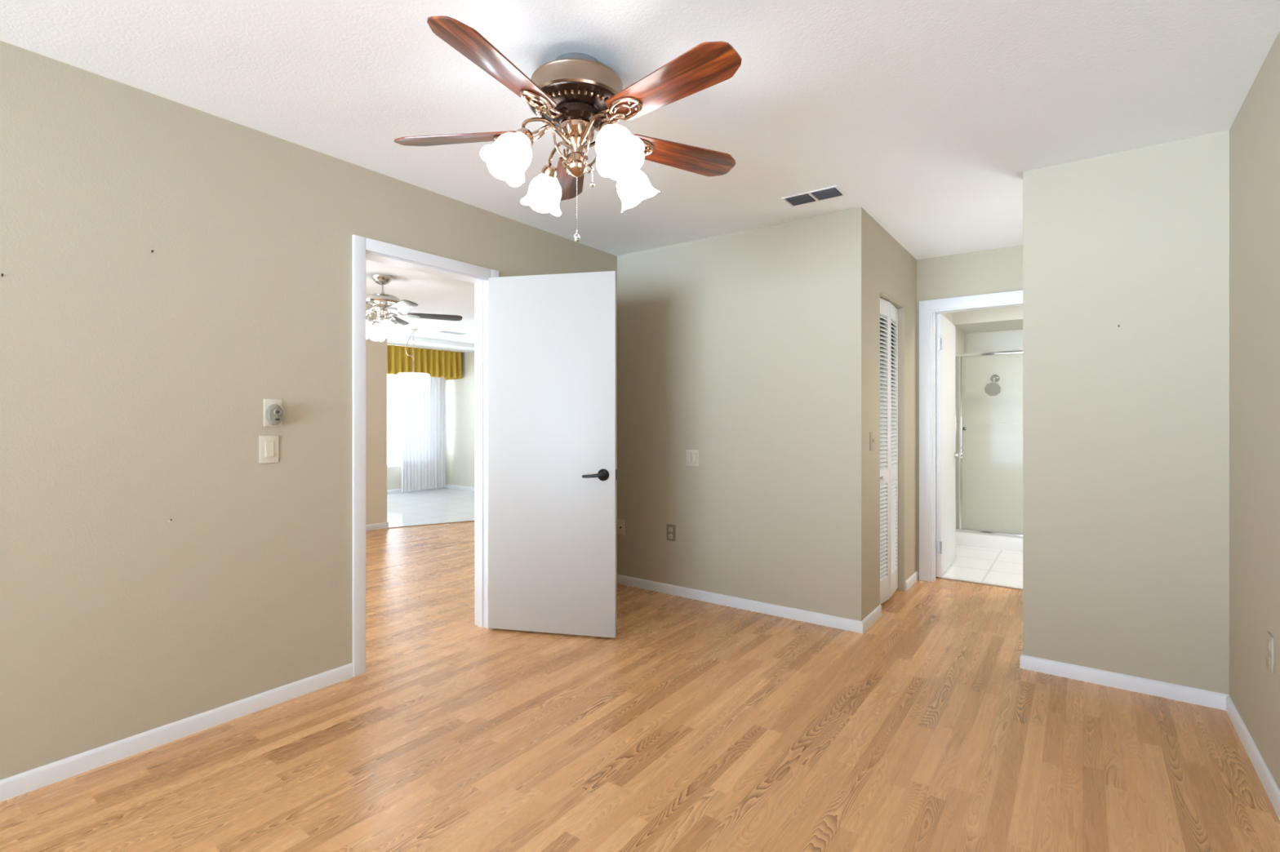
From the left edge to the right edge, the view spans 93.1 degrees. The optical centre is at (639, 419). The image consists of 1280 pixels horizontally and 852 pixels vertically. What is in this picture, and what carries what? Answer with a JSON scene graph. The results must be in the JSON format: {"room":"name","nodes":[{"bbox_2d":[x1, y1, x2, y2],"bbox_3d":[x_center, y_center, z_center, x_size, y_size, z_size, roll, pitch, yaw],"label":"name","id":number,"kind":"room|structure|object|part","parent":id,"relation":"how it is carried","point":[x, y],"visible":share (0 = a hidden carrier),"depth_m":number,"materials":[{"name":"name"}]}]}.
{"room":"empty bedroom","nodes":[
{"label":"empty bedroom","id":0,"kind":"room"},
{"bbox_2d":[0,40,617,780],"bbox_3d":[-1.767,0.005,2.441,0.120,2.440,11.460,0,0,36],"label":"wall","id":1,"kind":"structure","parent":0,"point":[135,381],"depth_m":2.31,"materials":[{"name":"beige paint"}]},
{"bbox_2d":[0,662,353,802],"bbox_3d":[-2.564,1.192,1.236,0.012,0.066,4.073,0,0,36],"label":"baseboard","id":2,"kind":"structure","parent":1,"relation":"attached to","point":[14,786],"depth_m":2.27,"materials":[{"name":"white paint"}]},
{"bbox_2d":[259,435,278,463],"bbox_3d":[-1.579,0.129,2.585,0.013,0.117,0.075,0,0,36],"label":"light switch","id":3,"kind":"object","parent":1,"relation":"attached to","point":[268,445],"visible":1,"depth_m":2.58,"materials":[{"name":"beige plastic"}]},
{"bbox_3d":[-1.579,0.129,2.585,0.004,0.068,0.035,0,0,36],"label":"rocker frame","id":4,"kind":"part","parent":3,"relation":"part of","materials":[{"name":"beige plastic"}]},
{"bbox_2d":[263,399,281,426],"bbox_3d":[-1.573,-0.027,2.599,0.006,0.117,0.072,0,0,36],"label":"wall outlet","id":5,"kind":"object","parent":1,"relation":"attached to","point":[267,402],"visible":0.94,"depth_m":2.58,"materials":[{"name":"beige plastic"}]},
{"bbox_2d":[266,404,283,425],"bbox_3d":[-1.552,-0.018,2.580,0.050,0.090,0.052,0,0,36],"label":"air freshener","id":6,"kind":"object","parent":5,"relation":"attached to","point":[274,413],"visible":1,"depth_m":2.57,"materials":[{"name":"white plastic"}]},
{"bbox_2d":[352,234,498,677],"bbox_3d":[-1.150,0.175,3.272,0.136,2.100,0.884,0,0,36],"label":"door frame","id":7,"kind":"structure","parent":1,"relation":"attached to","point":[363,248],"depth_m":3.06,"materials":[{"name":"white paint"}]},
{"bbox_2d":[488,271,617,638],"bbox_3d":[-0.508,0.196,3.449,0.770,2.030,0.150,0,0,12],"label":"door","id":8,"kind":"structure","parent":1,"relation":"in","point":[553,338],"depth_m":3.43,"materials":[{"name":"grey paint"}]},
{"bbox_3d":[-0.246,0.310,3.346,0.141,0.066,0.058,0,0,12],"label":"lever handle","id":9,"kind":"part","parent":8,"relation":"part of","materials":[{"name":"black metal"}]},
{"bbox_2d":[365,307,386,524],"bbox_3d":[-4.412,0.005,4.793,0.120,2.440,5.140,0,0,36],"label":"wall","id":10,"kind":"structure","parent":0,"point":[375,351],"depth_m":6.73,"materials":[{"name":"beige paint"}]},
{"bbox_2d":[365,521,388,531],"bbox_3d":[-3.461,1.192,6.087,0.132,0.066,1.952,0,0,36],"label":"baseboard","id":11,"kind":"structure","parent":10,"relation":"attached to","point":[383,525],"depth_m":6.72,"materials":[{"name":"white paint"}]},
{"bbox_2d":[386,466,401,490],"bbox_3d":[-4.851,0.005,8.976,0.120,2.440,4.780,0,0,36],"label":"wall","id":12,"kind":"structure","parent":0,"point":[393,474],"depth_m":9.99,"materials":[{"name":"beige paint"}]},
{"bbox_2d":[386,463,401,466],"bbox_3d":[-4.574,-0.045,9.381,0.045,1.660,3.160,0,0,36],"label":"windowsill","id":13,"kind":"structure","parent":12,"relation":"in","point":[396,464],"depth_m":10.03,"materials":[{"name":"white paint"}]},
{"bbox_2d":[386,344,462,379],"bbox_3d":[-4.233,-0.916,9.220,0.591,0.453,3.417,0,0,36],"label":"valance","id":14,"kind":"object","parent":12,"relation":"attached to","point":[434,362],"visible":0.35,"depth_m":9.82,"materials":[{"name":"yellow fabric"}]},
{"bbox_3d":[-4.332,-1.093,9.297,0.016,0.015,3.110,0,0,36],"label":"curtain rod","id":15,"kind":"object","parent":14,"relation":"attached to","visible":0},
{"bbox_2d":[401,377,445,492],"bbox_3d":[-3.654,0.058,10.238,0.076,2.265,0.830,0,0,36],"label":"curtain","id":16,"kind":"object","parent":15,"relation":"hanging from","point":[423,414],"visible":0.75,"depth_m":10.26,"materials":[{"name":"white fabric"}]},
{"bbox_2d":[386,335,474,352],"bbox_3d":[-4.353,-1.181,8.538,1.200,0.068,4.660,0,0,36],"label":"ceiling","id":17,"kind":"structure","parent":0,"point":[419,342],"depth_m":9.39,"materials":[{"name":"white paint"}]},
{"bbox_2d":[444,351,474,487],"bbox_3d":[-0.915,0.005,8.988,6.224,2.440,0.120,0,0,36],"label":"wall","id":18,"kind":"structure","parent":0,"point":[459,393],"depth_m":10.50,"materials":[{"name":"beige paint"}]},
{"bbox_2d":[386,484,474,493],"bbox_3d":[-2.324,1.192,7.057,6.224,0.066,4.660,0,0,36],"label":"baseboard","id":19,"kind":"structure","parent":18,"relation":"attached to","point":[451,486],"depth_m":10.39,"materials":[{"name":"white paint"}]},
{"bbox_2d":[0,488,1279,851],"bbox_3d":[-2.633,1.244,3.135,10.550,0.042,11.560,0,0,36],"label":"floor","id":20,"kind":"structure","parent":0,"point":[700,726],"depth_m":2.25,"materials":[{"name":"brown wood"}]},
{"bbox_2d":[386,520,474,528],"bbox_3d":[-1.479,1.221,7.565,3.114,0.008,0.024,0,0,-30],"label":"threshold","id":21,"kind":"object","parent":20,"relation":"on","point":[464,521],"visible":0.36,"depth_m":7.01,"materials":[{"name":"beige"}]},
{"bbox_2d":[935,577,1022,590],"bbox_3d":[2.585,1.222,4.461,0.775,0.006,0.030,0,0,36],"label":"threshold","id":22,"kind":"object","parent":20,"relation":"on","point":[942,578],"visible":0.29,"depth_m":4.50,"materials":[{"name":"beige"}]},
{"bbox_2d":[955,531,1022,551],"bbox_3d":[3.986,1.163,5.317,2.230,0.125,0.150,0,0,36],"label":"shower curb","id":23,"kind":"object","parent":20,"relation":"on","point":[965,539],"visible":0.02,"depth_m":5.72,"materials":[{"name":"white tile"}]},
{"bbox_2d":[955,350,1022,537],"bbox_3d":[3.980,0.232,5.311,2.223,1.737,0.062,0,0,36],"label":"shower door","id":24,"kind":"structure","parent":23,"relation":"on","point":[960,355],"depth_m":5.92,"materials":[{"name":"silver metal"}]},
{"bbox_3d":[3.097,0.233,5.966,0.024,1.685,0.040,0,0,36],"label":"post","id":25,"kind":"part","parent":24,"relation":"part of","materials":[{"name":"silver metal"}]},
{"bbox_3d":[3.136,0.233,5.938,0.020,1.685,0.028,0,0,36],"label":"post","id":26,"kind":"part","parent":24,"relation":"part of","materials":[{"name":"silver metal"}]},
{"bbox_3d":[3.985,-0.624,5.318,2.223,0.027,0.040,0,0,36],"label":"rail","id":27,"kind":"part","parent":24,"relation":"part of","materials":[{"name":"silver metal"}]},
{"bbox_3d":[3.985,1.087,5.318,2.223,0.025,0.044,0,0,36],"label":"rail","id":28,"kind":"part","parent":24,"relation":"part of","materials":[{"name":"silver metal"}]},
{"bbox_2d":[0,0,1279,343],"bbox_3d":[-2.298,-1.265,3.596,10.747,0.100,13.100,0,0,36],"label":"ceiling","id":29,"kind":"structure","parent":0,"point":[930,117],"depth_m":2.23,"materials":[{"name":"white paint"}]},
{"bbox_2d":[396,328,430,394],"bbox_3d":[-3.062,-0.774,8.200,0.427,0.882,0.427,0,0,36],"label":"pendant lamp","id":30,"kind":"object","parent":29,"relation":"hanging from","point":[411,383],"visible":1,"depth_m":8.04,"materials":[{"name":"white glass"}]},
{"bbox_3d":[-3.106,-0.908,8.188,0.111,0.546,0.011,0,0,-15],"label":"cord","id":31,"kind":"part","parent":30,"relation":"part of","materials":[{"name":"gold metal"}]},
{"bbox_3d":[-3.062,-0.479,8.200,0.427,0.292,0.427,0,0,36],"label":"lamp shade","id":32,"kind":"part","parent":30,"relation":"part of","materials":[{"name":"white"}]},
{"bbox_2d":[365,274,462,341],"bbox_3d":[-2.202,-0.944,5.125,1.266,0.542,1.246,0,0,36],"label":"ceiling fan","id":33,"kind":"object","parent":29,"relation":"hanging from","point":[384,326],"visible":0.94,"depth_m":5.11,"materials":[{"name":"silver metal"}]},
{"bbox_3d":[-2.322,-0.752,5.063,0.154,0.158,0.156,0,0,36],"label":"lamp shade","id":34,"kind":"part","parent":33,"relation":"part of","materials":[{"name":"white glass"}]},
{"bbox_3d":[-2.260,-0.860,5.112,0.099,0.107,0.012,0,0,-40],"label":"lamp arm","id":35,"kind":"part","parent":33,"relation":"part of","materials":[{"name":"silver metal"}]},
{"bbox_3d":[-2.298,-0.752,5.292,0.156,0.158,0.154,0,0,36],"label":"lamp shade","id":36,"kind":"part","parent":33,"relation":"part of","materials":[{"name":"white glass"}]},
{"bbox_3d":[-2.143,-0.860,5.101,0.012,0.107,0.099,0,0,-40],"label":"lamp arm","id":37,"kind":"part","parent":33,"relation":"part of","materials":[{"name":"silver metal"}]},
{"bbox_3d":[-2.094,-0.752,5.038,0.156,0.158,0.154,0,0,36],"label":"lamp shade","id":38,"kind":"part","parent":33,"relation":"part of","materials":[{"name":"white glass"}]},
{"bbox_3d":[-2.133,-0.860,5.218,0.099,0.107,0.012,0,0,-40],"label":"lamp arm","id":39,"kind":"part","parent":33,"relation":"part of","materials":[{"name":"silver metal"}]},
{"bbox_3d":[-2.241,-0.900,5.593,0.124,0.006,0.460,-13,1,-6],"label":"blade","id":40,"kind":"part","parent":33,"relation":"part of","materials":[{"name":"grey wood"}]},
{"bbox_3d":[-1.908,-0.900,4.846,0.124,0.006,0.460,17,-11,-41],"label":"blade","id":41,"kind":"part","parent":33,"relation":"part of","materials":[{"name":"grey wood"}]},
{"bbox_3d":[-2.070,-0.752,5.267,0.154,0.158,0.156,0,0,36],"label":"lamp shade","id":42,"kind":"part","parent":33,"relation":"part of","materials":[{"name":"white glass"}]},
{"bbox_3d":[-1.803,-0.900,5.340,0.460,0.006,0.124,0,-13,-24],"label":"blade","id":43,"kind":"part","parent":33,"relation":"part of","materials":[{"name":"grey wood"}]},
{"bbox_2d":[435,330,467,335],"bbox_3d":[-2.649,-1.210,8.532,0.160,0.017,0.420,0,0,36],"label":"ceiling vent","id":44,"kind":"object","parent":29,"relation":"in","point":[441,331],"visible":1,"depth_m":8.52,"materials":[{"name":"white metal"}]},
{"bbox_2d":[393,15,742,242],"bbox_3d":[-0.205,-0.914,2.054,1.245,0.602,1.255,0,0,36],"label":"ceiling fan","id":45,"kind":"object","parent":29,"relation":"hanging from","point":[576,94],"visible":1,"depth_m":1.95,"materials":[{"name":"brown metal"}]},
{"bbox_3d":[-0.632,-0.992,2.146,0.477,0.006,0.142,0,14,8],"label":"blade","id":46,"kind":"part","parent":45,"relation":"part of","materials":[{"name":"brown wood"}]},
{"bbox_3d":[-0.399,-0.992,1.713,0.142,0.006,0.477,15,7,25],"label":"blade","id":47,"kind":"part","parent":45,"relation":"part of","materials":[{"name":"brown wood"}]},
{"bbox_3d":[-0.430,-0.844,1.941,0.158,0.164,0.163,0,0,36],"label":"lamp shade","id":48,"kind":"part","parent":45,"relation":"part of","materials":[{"name":"white glass"}]},
{"bbox_3d":[-0.366,-0.844,2.302,0.163,0.164,0.158,0,0,36],"label":"lamp shade","id":49,"kind":"part","parent":45,"relation":"part of","materials":[{"name":"white glass"}]},
{"bbox_3d":[-0.309,-0.929,2.024,0.187,0.142,0.012,0,0,-36],"label":"lamp arm","id":50,"kind":"part","parent":45,"relation":"part of","materials":[{"name":"gold metal"}]},
{"bbox_3d":[-0.284,-0.929,2.182,0.012,0.142,0.187,0,0,-36],"label":"lamp arm","id":51,"kind":"part","parent":45,"relation":"part of","materials":[{"name":"gold metal"}]},
{"bbox_3d":[-0.293,-0.992,2.502,0.142,0.006,0.477,-14,3,-10],"label":"blade","id":52,"kind":"part","parent":45,"relation":"part of","materials":[{"name":"brown wood"}]},
{"bbox_3d":[-0.217,-0.739,2.090,0.004,0.192,0.004,0,0,36],"label":"pull chain","id":53,"kind":"part","parent":45,"relation":"part of","materials":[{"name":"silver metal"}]},
{"bbox_3d":[-0.178,-0.841,2.071,0.039,0.072,0.006,0,0,26],"label":"pull chain","id":54,"kind":"part","parent":45,"relation":"part of","materials":[{"name":"silver metal"}]},
{"bbox_3d":[-0.126,-0.929,2.156,0.187,0.142,0.012,0,0,-36],"label":"lamp arm","id":55,"kind":"part","parent":45,"relation":"part of","materials":[{"name":"gold metal"}]},
{"bbox_3d":[-0.151,-0.929,1.999,0.012,0.142,0.187,0,0,-36],"label":"lamp arm","id":56,"kind":"part","parent":45,"relation":"part of","materials":[{"name":"gold metal"}]},
{"bbox_3d":[-0.069,-0.844,1.878,0.163,0.164,0.158,0,0,36],"label":"lamp shade","id":57,"kind":"part","parent":45,"relation":"part of","materials":[{"name":"white glass"}]},
{"bbox_3d":[-0.005,-0.844,2.239,0.158,0.164,0.163,0,0,36],"label":"lamp shade","id":58,"kind":"part","parent":45,"relation":"part of","materials":[{"name":"white glass"}]},
{"bbox_3d":[0.085,-0.992,1.801,0.477,0.006,0.142,0,-14,44],"label":"blade","id":59,"kind":"part","parent":45,"relation":"part of","materials":[{"name":"brown wood"}]},
{"bbox_3d":[0.151,-0.992,2.289,0.477,0.006,0.142,0,-14,-28],"label":"blade","id":60,"kind":"part","parent":45,"relation":"part of","materials":[{"name":"brown wood"}]},
{"bbox_2d":[781,185,846,206],"bbox_3d":[0.946,-1.210,3.304,0.305,0.017,0.160,0,0,36],"label":"ceiling vent","id":61,"kind":"object","parent":29,"relation":"in","point":[833,192],"visible":1,"depth_m":3.29,"materials":[{"name":"white metal"}]},
{"bbox_2d":[867,213,965,615],"bbox_3d":[2.416,0.005,5.154,0.125,2.440,3.825,0,0,36],"label":"wall","id":62,"kind":"structure","parent":0,"point":[891,268],"depth_m":4.14,"materials":[{"name":"beige paint"}]},
{"bbox_2d":[870,431,875,450],"bbox_3d":[1.400,0.133,3.641,0.018,0.114,0.072,0,0,36],"label":"light switch","id":63,"kind":"object","parent":62,"relation":"attached to","point":[872,433],"visible":1,"depth_m":3.63,"materials":[{"name":"beige plastic"}]},
{"bbox_2d":[880,297,897,604],"bbox_3d":[1.664,0.210,4.075,0.070,1.986,0.629,0,0,36],"label":"door","id":64,"kind":"structure","parent":62,"relation":"in","point":[888,312],"depth_m":4.04,"materials":[{"name":"white paint"}]},
{"bbox_3d":[1.560,0.380,3.902,0.034,0.034,0.034,0,0,40],"label":"knob","id":65,"kind":"part","parent":64,"relation":"part of","materials":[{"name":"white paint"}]},
{"bbox_3d":[1.563,0.210,3.954,0.028,1.986,0.312,0,0,40],"label":"panel","id":66,"kind":"part","parent":64,"relation":"part of","materials":[{"name":"white paint"}]},
{"bbox_3d":[1.749,0.210,4.209,0.028,1.986,0.312,0,0,32],"label":"panel","id":67,"kind":"part","parent":64,"relation":"part of","materials":[{"name":"white paint"}]},
{"bbox_2d":[880,290,904,591],"bbox_3d":[1.650,0.210,4.085,0.098,2.030,0.655,0,0,36],"label":"door frame","id":68,"kind":"structure","parent":62,"relation":"attached to","point":[900,308],"depth_m":4.32,"materials":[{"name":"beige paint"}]},
{"bbox_2d":[905,571,918,591],"bbox_3d":[2.006,1.192,4.477,0.012,0.066,0.373,0,0,36],"label":"baseboard","id":69,"kind":"structure","parent":62,"relation":"attached to","point":[913,578],"depth_m":4.46,"materials":[{"name":"white paint"}]},
{"bbox_2d":[617,129,1229,694],"bbox_3d":[1.188,0.005,3.586,3.303,2.440,0.155,0,0,36],"label":"wall","id":70,"kind":"structure","parent":0,"point":[1126,428],"depth_m":2.94,"materials":[{"name":"beige paint"}]},
{"bbox_2d":[617,519,625,535],"bbox_3d":[-0.143,0.802,4.495,0.072,0.114,0.018,0,0,36],"label":"outlet","id":71,"kind":"object","parent":70,"relation":"attached to","point":[620,523],"visible":1,"depth_m":4.49,"materials":[{"name":"beige plastic"}]},
{"bbox_2d":[666,524,675,541],"bbox_3d":[0.216,0.794,4.238,0.072,0.114,0.009,0,0,36],"label":"wall outlet","id":72,"kind":"object","parent":70,"relation":"attached to","point":[671,529],"visible":1,"depth_m":4.23,"materials":[{"name":"brown plastic"}]},
{"bbox_2d":[685,449,698,466],"bbox_3d":[0.356,0.265,4.134,0.100,0.112,0.012,0,0,36],"label":"light switch","id":73,"kind":"object","parent":70,"relation":"attached to","point":[691,455],"visible":1,"depth_m":4.13,"materials":[{"name":"beige plastic"}]},
{"bbox_2d":[617,574,881,633],"bbox_3d":[0.665,1.192,4.150,1.793,0.066,0.402,0,0,36],"label":"baseboard","id":74,"kind":"structure","parent":70,"relation":"attached to","point":[860,627],"depth_m":3.84,"materials":[{"name":"white paint"}]},
{"bbox_2d":[1019,648,1229,711],"bbox_3d":[2.207,1.192,2.814,0.747,0.066,0.132,0,0,36],"label":"baseboard","id":75,"kind":"structure","parent":70,"relation":"attached to","point":[1201,697],"depth_m":2.74,"materials":[{"name":"white paint"}]},
{"bbox_2d":[880,244,1022,579],"bbox_3d":[2.802,0.005,4.201,3.222,2.440,0.120,0,0,36],"label":"wall","id":76,"kind":"structure","parent":0,"point":[997,270],"depth_m":4.44,"materials":[{"name":"beige paint"}]},
{"bbox_2d":[935,314,963,577],"bbox_3d":[2.529,0.204,4.938,0.102,2.018,0.759,0,0,35],"label":"door","id":77,"kind":"structure","parent":76,"relation":"in","point":[945,331],"depth_m":4.83,"materials":[{"name":"white paint"}]},
{"bbox_3d":[2.724,0.310,5.185,0.067,0.056,0.056,0,0,35],"label":"knob","id":78,"kind":"part","parent":77,"relation":"part of","materials":[{"name":"silver metal"}]},
{"bbox_2d":[919,290,1022,582],"bbox_3d":[2.532,0.165,4.388,0.925,2.120,0.136,0,0,36],"label":"door frame","id":79,"kind":"structure","parent":76,"relation":"attached to","point":[928,309],"depth_m":4.58,"materials":[{"name":"white paint"}]},
{"bbox_2d":[952,306,1022,333],"bbox_3d":[4.202,-1.070,5.612,2.230,0.290,0.780,0,0,36],"label":"ceiling","id":80,"kind":"structure","parent":0,"point":[1011,318],"depth_m":5.86,"materials":[{"name":"white paint"}]},
{"bbox_2d":[964,527,1022,534],"bbox_3d":[4.225,1.200,5.644,2.230,0.050,0.700,0,0,36],"label":"floor","id":81,"kind":"structure","parent":0,"point":[969,528],"depth_m":6.37,"materials":[{"name":"white"}]},
{"bbox_2d":[965,329,1022,533],"bbox_3d":[4.461,0.005,5.967,2.230,2.440,0.100,0,0,36],"label":"wall","id":82,"kind":"structure","parent":0,"point":[993,424],"depth_m":6.42,"materials":[{"name":"white"}]},
{"bbox_2d":[984,374,1000,395],"bbox_3d":[3.694,-0.354,6.341,0.153,0.231,0.201,0,0,36],"label":"shower head","id":83,"kind":"object","parent":82,"relation":"attached to","point":[992,388],"visible":1,"depth_m":6.29},
{"bbox_2d":[1229,31,1279,789],"bbox_3d":[0.108,0.005,-0.797,0.120,2.440,8.440,0,0,36],"label":"wall","id":84,"kind":"structure","parent":0,"point":[1255,131],"depth_m":2.16,"materials":[{"name":"beige paint"}]},
{"bbox_2d":[1226,695,1279,820],"bbox_3d":[0.016,1.192,-0.811,0.012,0.066,8.308,0,0,36],"label":"baseboard","id":85,"kind":"structure","parent":84,"relation":"attached to","point":[1272,789],"depth_m":2.12,"materials":[{"name":"white paint"}]},
{"bbox_2d":[1266,631,1274,674],"bbox_3d":[2.058,0.763,1.983,0.008,0.117,0.072,0,0,36],"label":"wall outlet","id":86,"kind":"object","parent":84,"relation":"attached to","point":[1269,639],"visible":1,"depth_m":1.97,"materials":[{"name":"beige plastic"}]},
{"bbox_2d":[1266,639,1270,650],"bbox_3d":[2.056,0.739,1.984,0.003,0.028,0.033,0,0,36],"label":"receptacle","id":87,"kind":"object","parent":86,"relation":"attached to","point":[1268,640],"depth_m":1.98,"materials":[{"name":"beige plastic"}]},
{"bbox_2d":[1266,653,1270,665],"bbox_3d":[2.056,0.787,1.984,0.003,0.028,0.033,0,0,36],"label":"receptacle","id":88,"kind":"object","parent":86,"relation":"attached to","point":[1268,655],"depth_m":1.98,"materials":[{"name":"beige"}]}
]}

